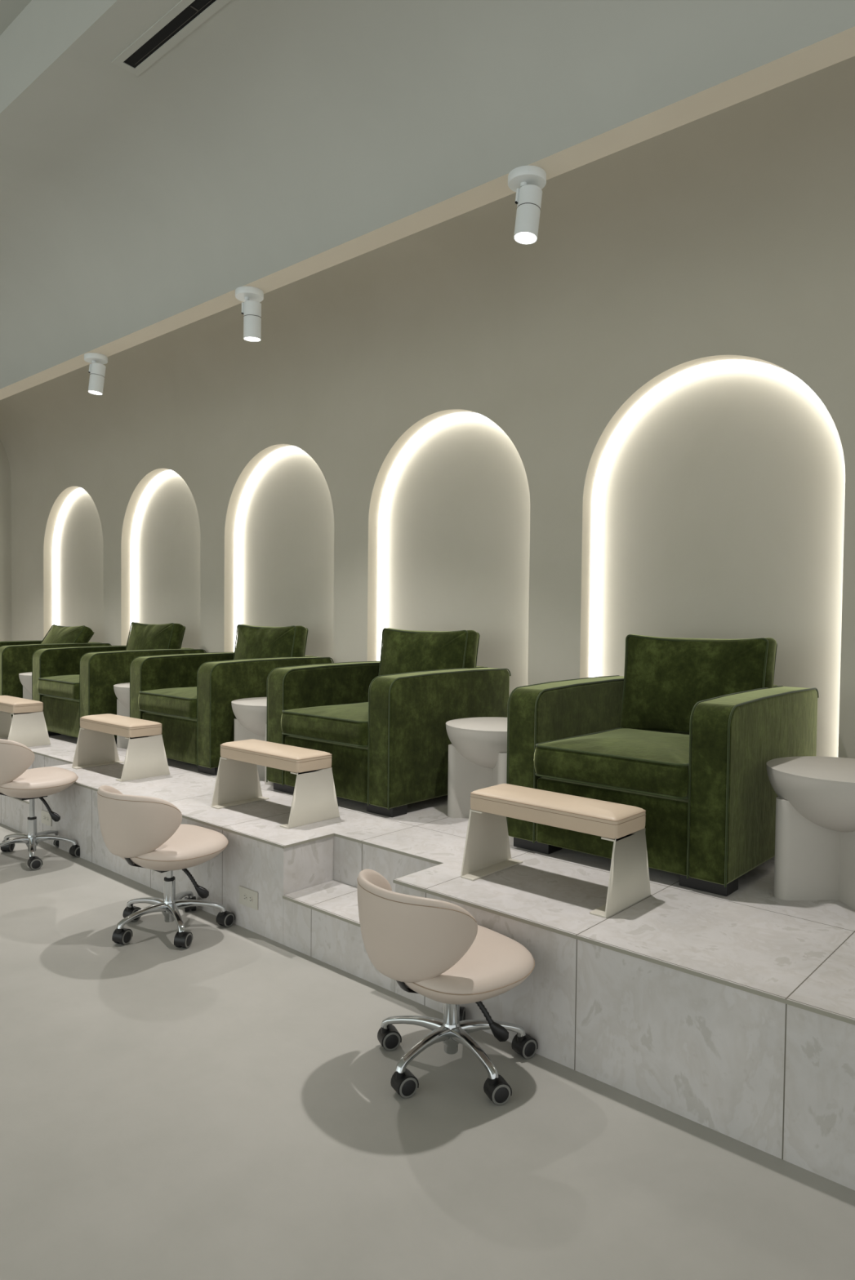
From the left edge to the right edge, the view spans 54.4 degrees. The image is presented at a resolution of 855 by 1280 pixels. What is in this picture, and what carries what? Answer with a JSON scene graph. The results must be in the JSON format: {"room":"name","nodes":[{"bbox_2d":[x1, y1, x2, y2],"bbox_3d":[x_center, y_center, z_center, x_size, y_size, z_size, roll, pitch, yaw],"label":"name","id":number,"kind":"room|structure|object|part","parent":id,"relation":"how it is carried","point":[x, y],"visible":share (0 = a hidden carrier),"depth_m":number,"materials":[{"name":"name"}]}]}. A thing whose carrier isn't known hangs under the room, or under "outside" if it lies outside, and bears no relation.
{"room":"salon","nodes":[
{"label":"salon","id":0,"kind":"room"},
{"bbox_2d":[0,440,11,641],"bbox_3d":[-6.730,-0.815,6.127,0.100,3.760,7.420,2,2,42],"label":"wall","id":1,"kind":"structure","parent":0,"point":[5,473],"depth_m":8.67,"materials":[{"name":"paint"}]},
{"bbox_2d":[84,352,107,395],"bbox_3d":[-1.959,-1.566,4.918,0.131,0.220,0.131,2,2,42],"label":"ceiling spotlight","id":2,"kind":"object","parent":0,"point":[96,369],"visible":1,"depth_m":4.89,"materials":[{"name":"white metal"}]},
{"bbox_2d":[235,286,263,342],"bbox_3d":[-0.836,-1.524,3.904,0.131,0.218,0.131,2,2,42],"label":"ceiling spotlight","id":3,"kind":"object","parent":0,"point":[251,296],"visible":1,"depth_m":3.88,"materials":[{"name":"white metal"}]},
{"bbox_2d":[0,822,854,1279],"bbox_3d":[-1.760,1.303,1.742,13.270,0.100,7.420,2,2,42],"label":"floor","id":4,"kind":"structure","parent":0,"point":[225,1105],"depth_m":2.09,"materials":[{"name":"grey concrete"}]},
{"bbox_2d":[0,794,29,833],"bbox_3d":[-2.457,1.042,5.174,0.616,0.200,0.272,2,2,42],"label":"step","id":5,"kind":"structure","parent":4,"relation":"on","point":[14,812],"depth_m":5.04,"materials":[{"name":"stone"}]},
{"bbox_2d":[0,738,79,870],"bbox_3d":[-2.131,0.829,4.441,0.490,0.678,0.504,2,2,42],"label":"stool","id":6,"kind":"object","parent":4,"relation":"on","point":[18,782],"visible":0.98,"depth_m":4.31,"materials":[{"name":"beige leather"}]},
{"bbox_3d":[-2.203,1.075,4.366,0.214,0.058,0.038,-1,2,-43],"label":"leg","id":7,"kind":"part","parent":6,"relation":"part of","materials":[{"name":"silver metal"}]},
{"bbox_3d":[-2.221,1.070,4.508,0.214,0.058,0.038,2,2,29],"label":"leg","id":8,"kind":"part","parent":6,"relation":"part of","materials":[{"name":"silver metal"}]},
{"bbox_3d":[-2.237,0.623,4.336,0.413,0.264,0.211,2,2,42],"label":"backrest","id":9,"kind":"part","parent":6,"relation":"part of","materials":[{"name":"beige leather"}]},
{"bbox_3d":[-2.062,1.077,4.339,0.038,0.058,0.214,0,2,-25],"label":"leg","id":10,"kind":"part","parent":6,"relation":"part of","materials":[{"name":"silver metal"}]},
{"bbox_3d":[-2.110,0.764,4.440,0.433,0.116,0.396,2,2,42],"label":"seat","id":11,"kind":"part","parent":6,"relation":"part of","materials":[{"name":"beige leather"}]},
{"bbox_3d":[-2.027,0.867,4.405,0.092,0.095,0.018,1,2,17],"label":"lever","id":12,"kind":"part","parent":6,"relation":"part of","materials":[{"name":"black plastic"}]},
{"bbox_3d":[-2.091,1.070,4.569,0.038,0.058,0.214,1,2,11],"label":"leg","id":13,"kind":"part","parent":6,"relation":"part of","materials":[{"name":"silver metal"}]},
{"bbox_3d":[-1.992,1.074,4.465,0.214,0.058,0.038,0,2,-7],"label":"leg","id":14,"kind":"part","parent":6,"relation":"part of","materials":[{"name":"silver metal"}]},
{"bbox_2d":[97,785,235,948],"bbox_3d":[-1.087,0.901,3.446,0.470,0.616,0.494,2,2,39],"label":"stool","id":15,"kind":"object","parent":4,"relation":"on","point":[145,832],"visible":1,"depth_m":3.28,"materials":[{"name":"beige leather"}]},
{"bbox_3d":[-1.193,0.727,3.346,0.413,0.264,0.211,2,2,39],"label":"backrest","id":16,"kind":"part","parent":15,"relation":"part of","materials":[{"name":"beige leather"}]},
{"bbox_3d":[-1.157,1.116,3.374,0.038,0.058,0.214,2,2,43],"label":"leg","id":17,"kind":"part","parent":15,"relation":"part of","materials":[{"name":"silver metal"}]},
{"bbox_3d":[-1.185,1.111,3.514,0.214,0.058,0.038,1,2,25],"label":"leg","id":18,"kind":"part","parent":15,"relation":"part of","materials":[{"name":"silver metal"}]},
{"bbox_3d":[-1.071,0.867,3.456,0.433,0.116,0.396,2,2,39],"label":"seat","id":19,"kind":"part","parent":15,"relation":"part of","materials":[{"name":"beige leather"}]},
{"bbox_3d":[-1.014,1.118,3.357,0.038,0.058,0.214,0,2,-29],"label":"leg","id":20,"kind":"part","parent":15,"relation":"part of","materials":[{"name":"silver metal"}]},
{"bbox_3d":[-1.059,1.111,3.585,0.038,0.058,0.214,1,2,7],"label":"leg","id":21,"kind":"part","parent":15,"relation":"part of","materials":[{"name":"silver metal"}]},
{"bbox_3d":[-0.985,0.970,3.426,0.092,0.095,0.018,1,2,14],"label":"lever","id":22,"kind":"part","parent":15,"relation":"part of","materials":[{"name":"black plastic"}]},
{"bbox_3d":[-0.954,1.115,3.487,0.214,0.058,0.038,0,2,-11],"label":"leg","id":23,"kind":"part","parent":15,"relation":"part of","materials":[{"name":"silver metal"}]},
{"bbox_2d":[282,880,394,992],"bbox_3d":[-0.259,1.125,3.217,0.616,0.200,0.272,2,2,42],"label":"step","id":24,"kind":"structure","parent":4,"relation":"on","point":[321,922],"depth_m":3.18,"materials":[{"name":"stone"}]},
{"bbox_2d":[0,733,854,1190],"bbox_3d":[0.130,1.010,3.853,13.271,0.400,1.744,2,2,42],"label":"platform","id":25,"kind":"object","parent":4,"relation":"on","point":[732,1015],"visible":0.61,"depth_m":2.47,"materials":[{"name":"stone"}]},
{"bbox_2d":[0,695,50,746],"bbox_3d":[-2.919,0.562,5.833,0.589,0.310,0.298,2,2,42],"label":"footrest","id":26,"kind":"object","parent":25,"relation":"on","point":[27,726],"visible":0.93,"depth_m":5.66,"materials":[{"name":"beige plastic"}]},
{"bbox_3d":[-3.114,0.587,6.007,0.060,0.246,0.298,2,2,42],"label":"leg","id":27,"kind":"part","parent":26,"relation":"part of","materials":[{"name":"white metal"}]},
{"bbox_2d":[0,695,43,713],"bbox_3d":[-2.917,0.446,5.829,0.586,0.078,0.204,2,2,42],"label":"cushion","id":28,"kind":"object","parent":26,"relation":"on","point":[8,704],"depth_m":5.65,"materials":[{"name":"beige leather"}]},
{"bbox_3d":[-2.725,0.602,5.661,0.060,0.246,0.298,2,2,42],"label":"leg","id":29,"kind":"part","parent":26,"relation":"part of","materials":[{"name":"white metal"}]},
{"bbox_2d":[18,671,31,699],"bbox_3d":[-2.974,0.478,6.617,0.493,0.429,0.493,1,2,-3],"label":"side table","id":30,"kind":"object","parent":25,"relation":"on","point":[25,678],"visible":0.12,"depth_m":6.45,"materials":[{"name":"white stone"}]},
{"bbox_2d":[40,809,51,826],"bbox_3d":[-2.168,1.014,4.734,0.124,0.074,0.009,2,2,42],"label":"wall outlet","id":31,"kind":"object","parent":25,"relation":"attached to","point":[46,817],"visible":0.91,"depth_m":4.73,"materials":[{"name":"beige plastic"}]},
{"bbox_2d":[0,624,111,717],"bbox_3d":[-3.404,0.270,7.217,0.894,0.800,0.954,2,2,42],"label":"armchair","id":32,"kind":"object","parent":25,"relation":"on","point":[15,656],"visible":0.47,"depth_m":6.75,"materials":[{"name":"green fabric"}]},
{"bbox_3d":[-3.678,0.313,7.479,0.138,0.603,0.915,2,2,42],"label":"arm","id":33,"kind":"part","parent":32,"relation":"part of","materials":[{"name":"green fabric"}]},
{"bbox_2d":[40,625,93,644],"bbox_3d":[-3.254,0.073,7.376,0.648,0.438,0.180,2,-32,42],"label":"cushion","id":34,"kind":"object","parent":32,"relation":"on","point":[57,633],"depth_m":7.25,"materials":[{"name":"green fabric"}]},
{"bbox_2d":[31,622,206,737],"bbox_3d":[-2.325,0.289,6.256,0.894,0.844,0.954,2,2,42],"label":"armchair","id":35,"kind":"object","parent":25,"relation":"on","point":[72,683],"visible":0.59,"depth_m":5.97,"materials":[{"name":"green fabric"}]},
{"bbox_2d":[37,674,79,698],"bbox_3d":[-2.405,0.341,6.168,0.629,0.168,0.714,2,2,42],"label":"seat cushion","id":36,"kind":"object","parent":35,"relation":"on","point":[49,686],"depth_m":5.93,"materials":[{"name":"green fabric"}]},
{"bbox_3d":[-2.367,0.540,6.219,0.620,0.253,0.759,2,2,42],"label":"panel","id":37,"kind":"part","parent":35,"relation":"part of","materials":[{"name":"green fabric"}]},
{"bbox_3d":[-2.599,0.353,6.518,0.138,0.603,0.915,2,2,42],"label":"arm","id":38,"kind":"part","parent":35,"relation":"part of","materials":[{"name":"green fabric"}]},
{"bbox_3d":[-2.035,0.375,6.016,0.138,0.603,0.915,2,2,42],"label":"arm","id":39,"kind":"part","parent":35,"relation":"part of","materials":[{"name":"green fabric"}]},
{"bbox_2d":[125,622,184,650],"bbox_3d":[-2.137,0.083,6.457,0.648,0.438,0.180,2,-12,42],"label":"cushion","id":40,"kind":"object","parent":35,"relation":"on","point":[170,636],"depth_m":6.32,"materials":[{"name":"green fabric"}]},
{"bbox_2d":[71,713,169,782],"bbox_3d":[-1.780,0.605,4.819,0.589,0.310,0.298,2,2,42],"label":"footrest","id":41,"kind":"object","parent":25,"relation":"on","point":[145,757],"visible":1,"depth_m":4.70,"materials":[{"name":"beige plastic"}]},
{"bbox_3d":[-1.975,0.630,4.993,0.060,0.246,0.298,2,2,42],"label":"leg","id":42,"kind":"part","parent":41,"relation":"part of","materials":[{"name":"white metal"}]},
{"bbox_2d":[80,713,161,737],"bbox_3d":[-1.779,0.489,4.816,0.586,0.078,0.204,2,2,42],"label":"cushion","id":43,"kind":"object","parent":41,"relation":"on","point":[113,724],"depth_m":4.68,"materials":[{"name":"beige leather"}]},
{"bbox_3d":[-1.586,0.645,4.647,0.060,0.246,0.298,2,2,42],"label":"leg","id":44,"kind":"part","parent":41,"relation":"part of","materials":[{"name":"white metal"}]},
{"bbox_2d":[113,682,129,747],"bbox_3d":[-1.881,0.518,5.684,0.493,0.429,0.493,1,2,-3],"label":"side table","id":45,"kind":"object","parent":25,"relation":"on","point":[122,691],"visible":0.09,"depth_m":5.64,"materials":[{"name":"white stone"}]},
{"bbox_2d":[129,624,333,775],"bbox_3d":[-1.254,0.328,5.303,0.894,0.847,0.954,2,2,42],"label":"armchair","id":46,"kind":"object","parent":25,"relation":"on","point":[191,695],"visible":0.73,"depth_m":4.97,"materials":[{"name":"green fabric"}]},
{"bbox_2d":[137,686,196,718],"bbox_3d":[-1.335,0.381,5.215,0.629,0.168,0.714,2,2,42],"label":"seat cushion","id":47,"kind":"object","parent":46,"relation":"on","point":[153,702],"depth_m":4.99,"materials":[{"name":"green fabric"}]},
{"bbox_3d":[-1.297,0.581,5.266,0.620,0.253,0.759,2,2,42],"label":"panel","id":48,"kind":"part","parent":46,"relation":"part of","materials":[{"name":"green fabric"}]},
{"bbox_3d":[-1.529,0.394,5.566,0.138,0.603,0.915,2,2,42],"label":"arm","id":49,"kind":"part","parent":46,"relation":"part of","materials":[{"name":"green fabric"}]},
{"bbox_3d":[-0.965,0.415,5.064,0.138,0.603,0.915,2,2,42],"label":"arm","id":50,"kind":"part","parent":46,"relation":"part of","materials":[{"name":"green fabric"}]},
{"bbox_2d":[234,624,306,659],"bbox_3d":[-1.057,0.118,5.516,0.648,0.438,0.180,2,-6,42],"label":"cushion","id":51,"kind":"object","parent":46,"relation":"on","point":[252,642],"depth_m":5.39,"materials":[{"name":"green fabric"}]},
{"bbox_2d":[239,885,257,910],"bbox_3d":[-0.747,1.075,3.469,0.124,0.074,0.009,2,2,42],"label":"wall outlet","id":52,"kind":"object","parent":25,"relation":"attached to","point":[247,897],"visible":1,"depth_m":3.46,"materials":[{"name":"beige plastic"}]},
{"bbox_2d":[242,893,247,900],"bbox_3d":[-0.763,1.075,3.480,0.033,0.029,0.003,2,2,42],"label":"socket","id":53,"kind":"object","parent":52,"relation":"attached to","point":[244,895],"depth_m":3.48,"materials":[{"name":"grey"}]},
{"bbox_2d":[248,895,253,902],"bbox_3d":[-0.734,1.076,3.454,0.033,0.029,0.003,2,2,42],"label":"socket","id":54,"kind":"object","parent":52,"relation":"attached to","point":[250,897],"depth_m":3.45,"materials":[{"name":"grey plastic"}]},
{"bbox_2d":[231,697,273,785],"bbox_3d":[-0.857,0.559,4.705,0.493,0.429,0.493,1,2,-3],"label":"side table","id":55,"kind":"object","parent":25,"relation":"on","point":[251,713],"visible":0.35,"depth_m":4.55,"materials":[{"name":"white ceramic"}]},
{"bbox_2d":[211,738,339,828],"bbox_3d":[-0.712,0.645,3.869,0.589,0.310,0.298,2,2,42],"label":"footrest","id":56,"kind":"object","parent":25,"relation":"on","point":[314,799],"visible":1,"depth_m":3.75,"materials":[{"name":"beige plastic"}]},
{"bbox_3d":[-0.907,0.670,4.043,0.060,0.246,0.298,2,2,42],"label":"leg","id":57,"kind":"part","parent":56,"relation":"part of","materials":[{"name":"white metal"}]},
{"bbox_2d":[220,738,331,773],"bbox_3d":[-0.711,0.529,3.865,0.586,0.078,0.204,2,2,42],"label":"cushion","id":58,"kind":"object","parent":56,"relation":"on","point":[295,759],"depth_m":3.74,"materials":[{"name":"beige leather"}]},
{"bbox_3d":[-0.518,0.685,3.697,0.060,0.246,0.298,2,2,42],"label":"leg","id":59,"kind":"part","parent":56,"relation":"part of","materials":[{"name":"white metal"}]},
{"bbox_2d":[266,627,511,817],"bbox_3d":[-0.208,0.367,4.372,0.894,0.848,0.954,2,2,42],"label":"armchair","id":60,"kind":"object","parent":25,"relation":"on","point":[382,723],"visible":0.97,"depth_m":4.05,"materials":[{"name":"green fabric"}]},
{"bbox_3d":[-0.482,0.433,4.634,0.138,0.603,0.915,2,2,42],"label":"arm","id":61,"kind":"part","parent":60,"relation":"part of","materials":[{"name":"green fabric"}]},
{"bbox_2d":[280,702,368,745],"bbox_3d":[-0.288,0.420,4.283,0.629,0.168,0.714,2,2,42],"label":"seat cushion","id":62,"kind":"object","parent":60,"relation":"on","point":[302,723],"depth_m":4.07,"materials":[{"name":"green fabric"}]},
{"bbox_3d":[-0.250,0.620,4.335,0.620,0.253,0.759,2,2,42],"label":"panel","id":63,"kind":"part","parent":60,"relation":"part of","materials":[{"name":"green fabric"}]},
{"bbox_2d":[379,627,478,675],"bbox_3d":[-0.009,0.158,4.586,0.648,0.438,0.180,2,-5,42],"label":"cushion","id":64,"kind":"object","parent":60,"relation":"on","point":[402,651],"depth_m":4.49,"materials":[{"name":"green fabric"}]},
{"bbox_3d":[0.082,0.455,4.132,0.138,0.603,0.915,2,2,42],"label":"arm","id":65,"kind":"part","parent":60,"relation":"part of","materials":[{"name":"green fabric"}]},
{"bbox_2d":[445,716,506,817],"bbox_3d":[0.328,0.599,3.832,0.493,0.429,0.493,1,2,-3],"label":"side table","id":66,"kind":"object","parent":25,"relation":"on","point":[477,752],"visible":0.47,"depth_m":3.78,"materials":[{"name":"white ceramic"}]},
{"bbox_2d":[460,783,650,918],"bbox_3d":[0.432,0.689,2.850,0.589,0.310,0.298,2,2,42],"label":"footrest","id":67,"kind":"object","parent":25,"relation":"on","point":[486,851],"visible":1,"depth_m":2.75,"materials":[{"name":"beige plastic"}]},
{"bbox_3d":[0.237,0.714,3.024,0.060,0.246,0.298,2,2,42],"label":"leg","id":68,"kind":"part","parent":67,"relation":"part of","materials":[{"name":"white metal"}]},
{"bbox_2d":[470,783,645,839],"bbox_3d":[0.433,0.573,2.847,0.586,0.078,0.204,2,2,42],"label":"cushion","id":69,"kind":"object","parent":67,"relation":"on","point":[605,820],"depth_m":2.74,"materials":[{"name":"beige leather"}]},
{"bbox_3d":[0.626,0.728,2.678,0.060,0.246,0.298,2,2,42],"label":"leg","id":70,"kind":"part","parent":67,"relation":"part of","materials":[{"name":"white metal"}]},
{"bbox_2d":[506,634,818,896],"bbox_3d":[0.946,0.410,3.345,0.894,0.848,0.954,2,2,42],"label":"armchair","id":71,"kind":"object","parent":25,"relation":"on","point":[689,731],"visible":0.97,"depth_m":3.10,"materials":[{"name":"green fabric"}]},
{"bbox_3d":[0.671,0.477,3.607,0.138,0.603,0.915,2,2,42],"label":"arm","id":72,"kind":"part","parent":71,"relation":"part of","materials":[{"name":"green fabric"}]},
{"bbox_2d":[533,728,688,796],"bbox_3d":[0.866,0.464,3.257,0.629,0.168,0.714,2,2,42],"label":"seat cushion","id":73,"kind":"object","parent":71,"relation":"on","point":[597,762],"depth_m":3.06,"materials":[{"name":"green fabric"}]},
{"bbox_3d":[0.903,0.664,3.308,0.620,0.253,0.759,2,2,42],"label":"panel","id":74,"kind":"part","parent":71,"relation":"part of","materials":[{"name":"green fabric"}]},
{"bbox_2d":[620,634,776,734],"bbox_3d":[1.143,0.201,3.557,0.648,0.438,0.180,2,-4,42],"label":"cushion","id":75,"kind":"object","parent":71,"relation":"on","point":[661,684],"depth_m":3.51,"materials":[{"name":"green fabric"}]},
{"bbox_3d":[1.236,0.498,3.105,0.138,0.603,0.915,2,2,42],"label":"arm","id":76,"kind":"part","parent":71,"relation":"part of","materials":[{"name":"green fabric"}]},
{"bbox_2d":[765,755,854,910],"bbox_3d":[1.390,0.642,2.773,0.493,0.429,0.493,1,2,-3],"label":"side table","id":77,"kind":"object","parent":25,"relation":"on","point":[815,827],"visible":1,"depth_m":2.73,"materials":[{"name":"white stone"}]},
{"bbox_2d":[356,868,537,1105],"bbox_3d":[0.067,0.965,2.433,0.507,0.574,0.488,-1,2,-39],"label":"stool","id":78,"kind":"object","parent":4,"relation":"on","point":[434,949],"visible":1,"depth_m":2.28,"materials":[{"name":"beige leather"}]},
{"bbox_3d":[-0.042,1.155,2.501,0.214,0.058,0.038,1,2,24],"label":"leg","id":79,"kind":"part","parent":78,"relation":"part of","materials":[{"name":"silver metal"}]},
{"bbox_3d":[-0.069,0.811,2.364,0.211,0.264,0.413,-1,2,-39],"label":"backrest","id":80,"kind":"part","parent":78,"relation":"part of","materials":[{"name":"beige leather"}]},
{"bbox_3d":[-0.011,1.159,2.361,0.038,0.058,0.214,2,2,42],"label":"leg","id":81,"kind":"part","parent":78,"relation":"part of","materials":[{"name":"silver metal"}]},
{"bbox_3d":[0.072,0.952,2.446,0.396,0.116,0.433,-1,2,-39],"label":"seat","id":82,"kind":"part","parent":78,"relation":"part of","materials":[{"name":"beige leather"}]},
{"bbox_3d":[0.132,1.161,2.347,0.038,0.058,0.214,0,2,-30],"label":"leg","id":83,"kind":"part","parent":78,"relation":"part of","materials":[{"name":"silver metal"}]},
{"bbox_3d":[0.149,1.056,2.398,0.092,0.095,0.018,1,2,26],"label":"lever","id":84,"kind":"part","parent":78,"relation":"part of","materials":[{"name":"black plastic"}]},
{"bbox_3d":[0.189,1.158,2.478,0.214,0.058,0.038,0,2,-12],"label":"leg","id":85,"kind":"part","parent":78,"relation":"part of","materials":[{"name":"silver metal"}]},
{"bbox_2d":[0,56,854,758],"bbox_3d":[0.202,-0.490,3.870,13.270,3.400,1.177,2,2,42],"label":"wall","id":86,"kind":"structure","parent":0,"point":[730,230],"depth_m":4.31,"materials":[{"name":"paint"}]},
{"bbox_2d":[43,486,103,643],"bbox_3d":[-3.291,-0.384,7.868,1.211,2.110,0.142,2,2,42],"label":"wall niche","id":87,"kind":"object","parent":86,"relation":"attached to","point":[73,546],"visible":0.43,"depth_m":8.06,"materials":[{"name":"paint"}]},
{"bbox_2d":[120,468,199,648],"bbox_3d":[-2.152,-0.341,6.854,1.211,2.110,0.142,2,2,42],"label":"wall niche","id":88,"kind":"object","parent":86,"relation":"attached to","point":[160,544],"visible":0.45,"depth_m":7.00,"materials":[{"name":"paint"}]},
{"bbox_2d":[223,444,333,661],"bbox_3d":[-1.012,-0.297,5.839,1.211,2.110,0.142,2,2,42],"label":"wall niche","id":89,"kind":"object","parent":86,"relation":"attached to","point":[279,526],"visible":0.5,"depth_m":5.95,"materials":[{"name":"paint"}]},
{"bbox_2d":[0,26,854,399],"bbox_3d":[-0.217,-1.620,3.352,13.270,0.020,0.121,2,2,42],"label":"trim","id":90,"kind":"structure","parent":86,"relation":"attached to","point":[840,46],"depth_m":2.81,"materials":[{"name":"paint"}]},
{"bbox_2d":[367,408,529,697],"bbox_3d":[0.128,-0.254,4.825,1.211,2.110,0.142,2,2,42],"label":"wall niche","id":91,"kind":"object","parent":86,"relation":"attached to","point":[449,516],"visible":0.56,"depth_m":4.88,"materials":[{"name":"paint"}]},
{"bbox_2d":[507,165,546,244],"bbox_3d":[0.339,-1.478,2.849,0.131,0.220,0.131,2,2,42],"label":"ceiling spotlight","id":92,"kind":"object","parent":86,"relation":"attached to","point":[527,182],"visible":1,"depth_m":2.82,"materials":[{"name":"white metal"}]},
{"bbox_3d":[0.329,-1.545,2.844,0.024,0.029,0.024,2,2,42],"label":"stem","id":93,"kind":"part","parent":92,"relation":"part of","materials":[{"name":"white metal"}]},
{"bbox_2d":[579,355,844,757],"bbox_3d":[1.268,-0.211,3.810,1.211,2.110,0.142,2,2,42],"label":"wall niche","id":94,"kind":"object","parent":86,"relation":"attached to","point":[713,495],"visible":0.66,"depth_m":3.82,"materials":[{"name":"paint"}]},
{"bbox_2d":[0,0,854,389],"bbox_3d":[-2.222,-1.979,1.084,13.270,0.830,5.922,2,2,42],"label":"ceiling","id":95,"kind":"structure","parent":0,"point":[275,135],"depth_m":3.14,"materials":[{"name":"paint"}]},
{"bbox_2d":[111,0,230,76],"bbox_3d":[-0.246,-2.097,2.318,2.367,0.004,0.104,2,2,42],"label":"ceiling vent","id":96,"kind":"object","parent":95,"relation":"in","point":[186,15],"visible":1,"depth_m":2.91,"materials":[{"name":"metal"}]}
]}

